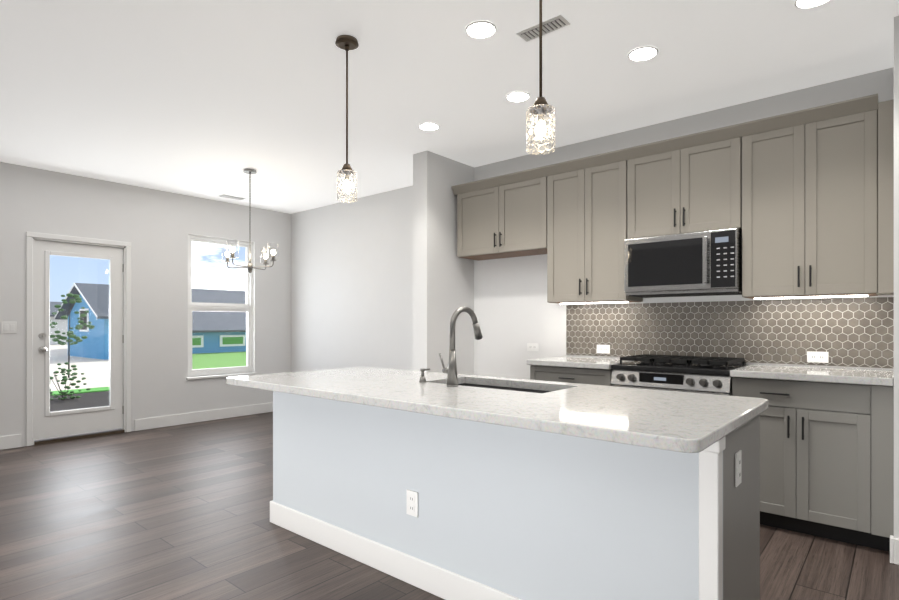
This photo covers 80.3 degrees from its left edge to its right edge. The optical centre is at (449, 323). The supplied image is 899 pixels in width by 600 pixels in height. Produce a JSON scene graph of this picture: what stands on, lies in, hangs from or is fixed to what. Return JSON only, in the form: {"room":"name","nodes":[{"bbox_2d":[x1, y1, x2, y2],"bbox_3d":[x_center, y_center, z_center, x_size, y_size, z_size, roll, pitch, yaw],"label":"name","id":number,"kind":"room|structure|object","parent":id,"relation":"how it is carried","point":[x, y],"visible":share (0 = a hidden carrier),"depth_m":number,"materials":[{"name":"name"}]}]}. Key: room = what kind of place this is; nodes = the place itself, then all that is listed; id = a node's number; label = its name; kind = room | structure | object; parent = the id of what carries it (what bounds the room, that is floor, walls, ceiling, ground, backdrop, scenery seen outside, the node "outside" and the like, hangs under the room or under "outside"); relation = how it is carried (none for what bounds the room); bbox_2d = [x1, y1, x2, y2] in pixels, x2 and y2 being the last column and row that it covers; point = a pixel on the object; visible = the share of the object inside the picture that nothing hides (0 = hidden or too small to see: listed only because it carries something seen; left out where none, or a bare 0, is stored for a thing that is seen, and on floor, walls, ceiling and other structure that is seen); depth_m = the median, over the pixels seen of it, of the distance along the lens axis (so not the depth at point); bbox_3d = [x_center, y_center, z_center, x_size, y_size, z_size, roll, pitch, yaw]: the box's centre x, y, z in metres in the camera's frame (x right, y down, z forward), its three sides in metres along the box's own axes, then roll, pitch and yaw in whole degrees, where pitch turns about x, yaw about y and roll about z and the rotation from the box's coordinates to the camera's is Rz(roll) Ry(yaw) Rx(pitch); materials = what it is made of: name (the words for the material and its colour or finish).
{"room":"kitchen","nodes":[
{"label":"kitchen","id":0,"kind":"room"},
{"bbox_2d":[0,412,898,599],"bbox_3d":[-1.308,1.252,1.600,9.865,0.050,8.547,0,0,40],"label":"floor","id":1,"kind":"structure","parent":0,"point":[179,512],"depth_m":3.02,"materials":[{"name":"brown wood"}]},
{"bbox_2d":[269,390,768,599],"bbox_3d":[0.084,0.789,2.726,2.551,0.876,0.720,0,0,40],"label":"kitchen island","id":2,"kind":"object","parent":1,"relation":"on","point":[449,483],"depth_m":2.15,"materials":[{"name":"white"}]},
{"bbox_2d":[226,366,768,457],"bbox_3d":[0.011,0.331,2.643,2.576,0.038,1.039,0,0,40],"label":"island countertop","id":3,"kind":"structure","parent":2,"relation":"on","point":[675,422],"depth_m":2.10,"materials":[{"name":"white stone"}]},
{"bbox_2d":[439,306,482,385],"bbox_3d":[0.062,0.113,2.739,0.110,0.399,0.267,0,0,40],"label":"faucet","id":4,"kind":"object","parent":3,"relation":"on","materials":[{"name":"silver metal"}]},
{"bbox_2d":[462,382,549,393],"bbox_3d":[0.251,0.459,2.745,0.754,0.241,0.384,0,0,40],"label":"sink","id":5,"kind":"object","parent":3,"relation":"in","point":[501,385],"depth_m":2.93,"materials":[{"name":"grey metal"}]},
{"bbox_2d":[527,364,612,385],"bbox_3d":[1.090,0.779,4.238,0.671,0.895,0.614,0,0,40],"label":"base cabinet","id":6,"kind":"object","parent":1,"relation":"on","point":[593,376],"depth_m":3.98,"materials":[{"name":"grey wood"}]},
{"bbox_2d":[527,356,631,371],"bbox_3d":[1.076,0.307,4.231,0.683,0.040,0.643,0,0,40],"label":"countertop","id":7,"kind":"structure","parent":6,"relation":"on","point":[561,361],"depth_m":4.06,"materials":[{"name":"white stone"}]},
{"bbox_2d":[611,354,747,395],"bbox_3d":[1.616,0.735,3.742,0.762,0.984,0.669,0,0,40],"label":"range","id":8,"kind":"object","parent":1,"relation":"on","point":[701,374],"visible":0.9,"depth_m":3.55,"materials":[{"name":"silver metal"}]},
{"bbox_2d":[730,376,893,551],"bbox_3d":[2.229,0.779,3.271,0.769,0.895,0.614,0,0,40],"label":"base cabinet","id":9,"kind":"object","parent":1,"relation":"on","point":[827,452],"depth_m":2.98,"materials":[{"name":"grey wood"}]},
{"bbox_2d":[731,364,893,387],"bbox_3d":[2.219,0.307,3.260,0.769,0.040,0.643,0,0,40],"label":"countertop","id":10,"kind":"structure","parent":9,"relation":"on","point":[885,378],"depth_m":3.10,"materials":[{"name":"white stone"}]},
{"bbox_2d":[0,16,898,538],"bbox_3d":[-1.296,-0.171,1.614,9.565,2.795,8.285,0,0,40],"label":"wall","id":11,"kind":"structure","parent":0,"point":[390,280],"depth_m":5.93,"materials":[{"name":"paint"}]},
{"bbox_2d":[1,322,16,333],"bbox_3d":[-4.310,0.042,5.212,0.008,0.116,0.120,0,0,40],"label":"switch plate","id":12,"kind":"object","parent":11,"relation":"attached to","point":[8,327],"visible":1,"depth_m":5.21,"materials":[{"name":"white plastic"}]},
{"bbox_2d":[0,434,20,449],"bbox_3d":[-5.817,1.162,3.435,0.015,0.130,4.851,0,0,40],"label":"baseboard","id":13,"kind":"structure","parent":11,"relation":"attached to","point":[10,441],"depth_m":5.21,"materials":[{"name":"white wood"}]},
{"bbox_2d":[26,232,130,445],"bbox_3d":[-3.961,0.155,5.713,0.197,2.143,0.948,0,0,40],"label":"door","id":14,"kind":"structure","parent":11,"relation":"attached to","point":[44,425],"depth_m":5.63,"materials":[{"name":"glass"},{"name":"white paint"},{"name":"brushed nickel"}]},
{"bbox_2d":[135,402,272,430],"bbox_3d":[-2.932,1.162,6.833,0.018,0.130,2.015,0,0,40],"label":"baseboard","id":15,"kind":"structure","parent":11,"relation":"attached to","point":[193,417],"depth_m":6.63,"materials":[{"name":"white wood"}]},
{"bbox_2d":[186,233,256,379],"bbox_3d":[-2.963,-0.205,6.902,0.179,1.795,0.930,0,0,40],"label":"window","id":16,"kind":"structure","parent":11,"relation":"attached to","point":[248,307],"depth_m":6.95,"materials":[{"name":"white"}]},
{"bbox_2d":[455,166,546,260],"bbox_3d":[0.547,-0.965,4.885,0.970,0.672,0.331,0,0,40],"label":"upper cabinet","id":17,"kind":"object","parent":11,"relation":"attached to","point":[503,216],"depth_m":4.73,"materials":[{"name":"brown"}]},
{"bbox_2d":[527,343,537,350],"bbox_3d":[0.767,0.219,4.909,0.116,0.072,0.007,0,0,40],"label":"outlet","id":18,"kind":"object","parent":11,"relation":"attached to","point":[530,346],"depth_m":4.91,"materials":[{"name":"white plastic"}]},
{"bbox_2d":[539,146,642,303],"bbox_3d":[1.178,-0.737,4.349,0.808,1.128,0.331,0,0,40],"label":"upper cabinet","id":19,"kind":"object","parent":11,"relation":"attached to","point":[591,199],"depth_m":4.19,"materials":[{"name":"brown"}]},
{"bbox_2d":[597,345,609,353],"bbox_3d":[1.287,0.216,4.457,0.116,0.072,0.007,0,0,40],"label":"outlet","id":20,"kind":"object","parent":11,"relation":"attached to","point":[605,349],"depth_m":4.45,"materials":[{"name":"white plastic"}]},
{"bbox_2d":[635,126,726,238],"bbox_3d":[1.732,-0.965,3.879,0.767,0.672,0.331,0,0,40],"label":"upper cabinet","id":21,"kind":"object","parent":11,"relation":"attached to","point":[681,182],"depth_m":3.74,"materials":[{"name":"brown"}]},
{"bbox_2d":[624,228,741,297],"bbox_3d":[1.695,-0.410,3.835,0.751,0.417,0.445,0,0,40],"label":"microwave","id":22,"kind":"object","parent":21,"relation":"attached to","point":[706,263],"visible":1,"depth_m":3.67,"materials":[{"name":"silver metal"}]},
{"bbox_2d":[566,297,893,368],"bbox_3d":[1.874,0.058,3.972,2.218,0.438,0.008,0,0,40],"label":"tile backsplash","id":23,"kind":"structure","parent":11,"relation":"attached to","point":[851,332],"depth_m":3.77,"materials":[{"name":"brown tile"}]},
{"bbox_2d":[727,94,893,298],"bbox_3d":[2.291,-0.737,3.395,0.834,1.128,0.346,0,0,40],"label":"upper cabinet","id":24,"kind":"object","parent":11,"relation":"attached to","point":[803,200],"depth_m":3.24,"materials":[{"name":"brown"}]},
{"bbox_2d":[807,351,828,362],"bbox_3d":[2.417,0.222,3.498,0.116,0.072,0.007,0,0,40],"label":"outlet","id":25,"kind":"object","parent":11,"relation":"attached to","point":[818,357],"depth_m":3.49,"materials":[{"name":"white plastic"}]},
{"bbox_2d":[890,535,898,564],"bbox_3d":[3.263,1.162,1.890,2.621,0.130,0.035,0,0,40],"label":"baseboard","id":26,"kind":"structure","parent":11,"relation":"attached to","point":[894,542],"depth_m":2.71,"materials":[{"name":"white wood"}]},
{"bbox_2d":[0,0,898,213],"bbox_3d":[-1.308,-1.618,1.600,9.865,0.100,8.547,0,0,40],"label":"ceiling","id":27,"kind":"structure","parent":0,"point":[210,99],"depth_m":3.40,"materials":[{"name":"paint"}]},
{"bbox_2d":[218,194,245,200],"bbox_3d":[-2.700,-1.560,6.613,0.150,0.011,0.300,0,0,40],"label":"ceiling vent","id":28,"kind":"object","parent":27,"relation":"in","point":[231,197],"visible":1,"depth_m":6.58,"materials":[{"name":"white metal"}]},
{"bbox_2d":[222,168,278,272],"bbox_3d":[-2.041,-1.041,5.449,0.493,1.050,0.493,0,0,-30],"label":"chandelier","id":29,"kind":"object","parent":27,"relation":"hanging from","point":[232,249],"visible":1,"depth_m":5.44,"materials":[{"name":"silver metal"}]},
{"bbox_2d":[335,35,358,202],"bbox_3d":[-0.567,-1.123,2.948,0.128,0.885,0.128,0,0,40],"label":"pendant light","id":30,"kind":"object","parent":27,"relation":"hanging from","point":[346,43],"visible":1,"depth_m":2.94,"materials":[{"name":"brown metal"}]},
{"bbox_2d":[418,122,438,130],"bbox_3d":[-0.163,-1.562,4.234,0.167,0.011,0.167,0,0,40],"label":"recessed light","id":31,"kind":"object","parent":27,"relation":"in","point":[428,126],"visible":0.98,"depth_m":4.23,"materials":[{"name":"white"}]},
{"bbox_2d":[465,21,496,38],"bbox_3d":[0.168,-1.562,2.838,0.167,0.011,0.167,0,0,40],"label":"recessed light","id":32,"kind":"object","parent":27,"relation":"in","point":[481,29],"visible":1,"depth_m":2.83,"materials":[{"name":"white plastic"}]},
{"bbox_2d":[506,91,529,101],"bbox_3d":[0.473,-1.562,3.675,0.167,0.011,0.167,0,0,40],"label":"recessed light","id":33,"kind":"object","parent":27,"relation":"in","point":[518,96],"visible":1,"depth_m":3.67,"materials":[{"name":"white plastic"}]},
{"bbox_2d":[526,0,554,154],"bbox_3d":[0.348,-1.113,2.034,0.128,0.906,0.128,0,0,40],"label":"pendant light","id":34,"kind":"object","parent":27,"relation":"hanging from","point":[540,108],"visible":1,"depth_m":2.02,"materials":[{"name":"clear glass"}]},
{"bbox_2d":[516,15,570,41],"bbox_3d":[0.496,-1.560,2.829,0.270,0.011,0.110,0,0,40],"label":"ceiling vent","id":35,"kind":"object","parent":27,"relation":"in","point":[548,26],"visible":0.96,"depth_m":2.81,"materials":[{"name":"white metal"}]},
{"bbox_2d":[628,46,657,61],"bbox_3d":[1.123,-1.562,3.090,0.167,0.011,0.167,0,0,40],"label":"recessed light","id":36,"kind":"object","parent":27,"relation":"in","point":[643,53],"visible":1,"depth_m":3.08,"materials":[{"name":"white plastic"}]},
{"bbox_2d":[794,0,829,8],"bbox_3d":[1.756,-1.562,2.560,0.167,0.011,0.167,0,0,40],"label":"recessed light","id":37,"kind":"object","parent":27,"relation":"in","point":[804,4],"visible":0.98,"depth_m":2.60,"materials":[{"name":"white"}]},
{"label":"outside","id":38,"kind":"structure","parent":0,"visible":0},
{"bbox_2d":[50,344,245,390],"bbox_3d":[-26.633,1.437,35.718,73.165,0.180,100.000,0,0,40],"label":"ground","id":39,"kind":"structure","parent":38,"point":[93,369],"depth_m":17.42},
{"bbox_2d":[50,302,67,344],"bbox_3d":[-27.729,0.077,35.324,7.700,3.100,9.720,0,0,32],"label":"house","id":40,"kind":"structure","parent":39,"relation":"on","point":[57,326],"depth_m":33.75,"materials":[{"name":"white"}]},
{"bbox_2d":[50,293,109,411],"bbox_3d":[-7.369,0.307,9.205,8.920,2.080,8.500,0,0,40],"label":"garden bed","id":41,"kind":"object","parent":39,"relation":"on","point":[77,399],"depth_m":9.31,"materials":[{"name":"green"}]},
{"bbox_2d":[54,283,109,359],"bbox_3d":[-13.730,0.027,21.738,4.700,3.200,2.720,0,0,38],"label":"house","id":42,"kind":"structure","parent":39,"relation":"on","point":[99,324],"depth_m":20.60,"materials":[{"name":"blue"}]},
{"bbox_2d":[192,288,245,353],"bbox_3d":[-3.029,-0.123,41.249,10.700,3.500,40.720,0,0,40],"label":"house","id":43,"kind":"structure","parent":39,"relation":"on","point":[203,343],"depth_m":25.16,"materials":[{"name":"blue"}]}
]}

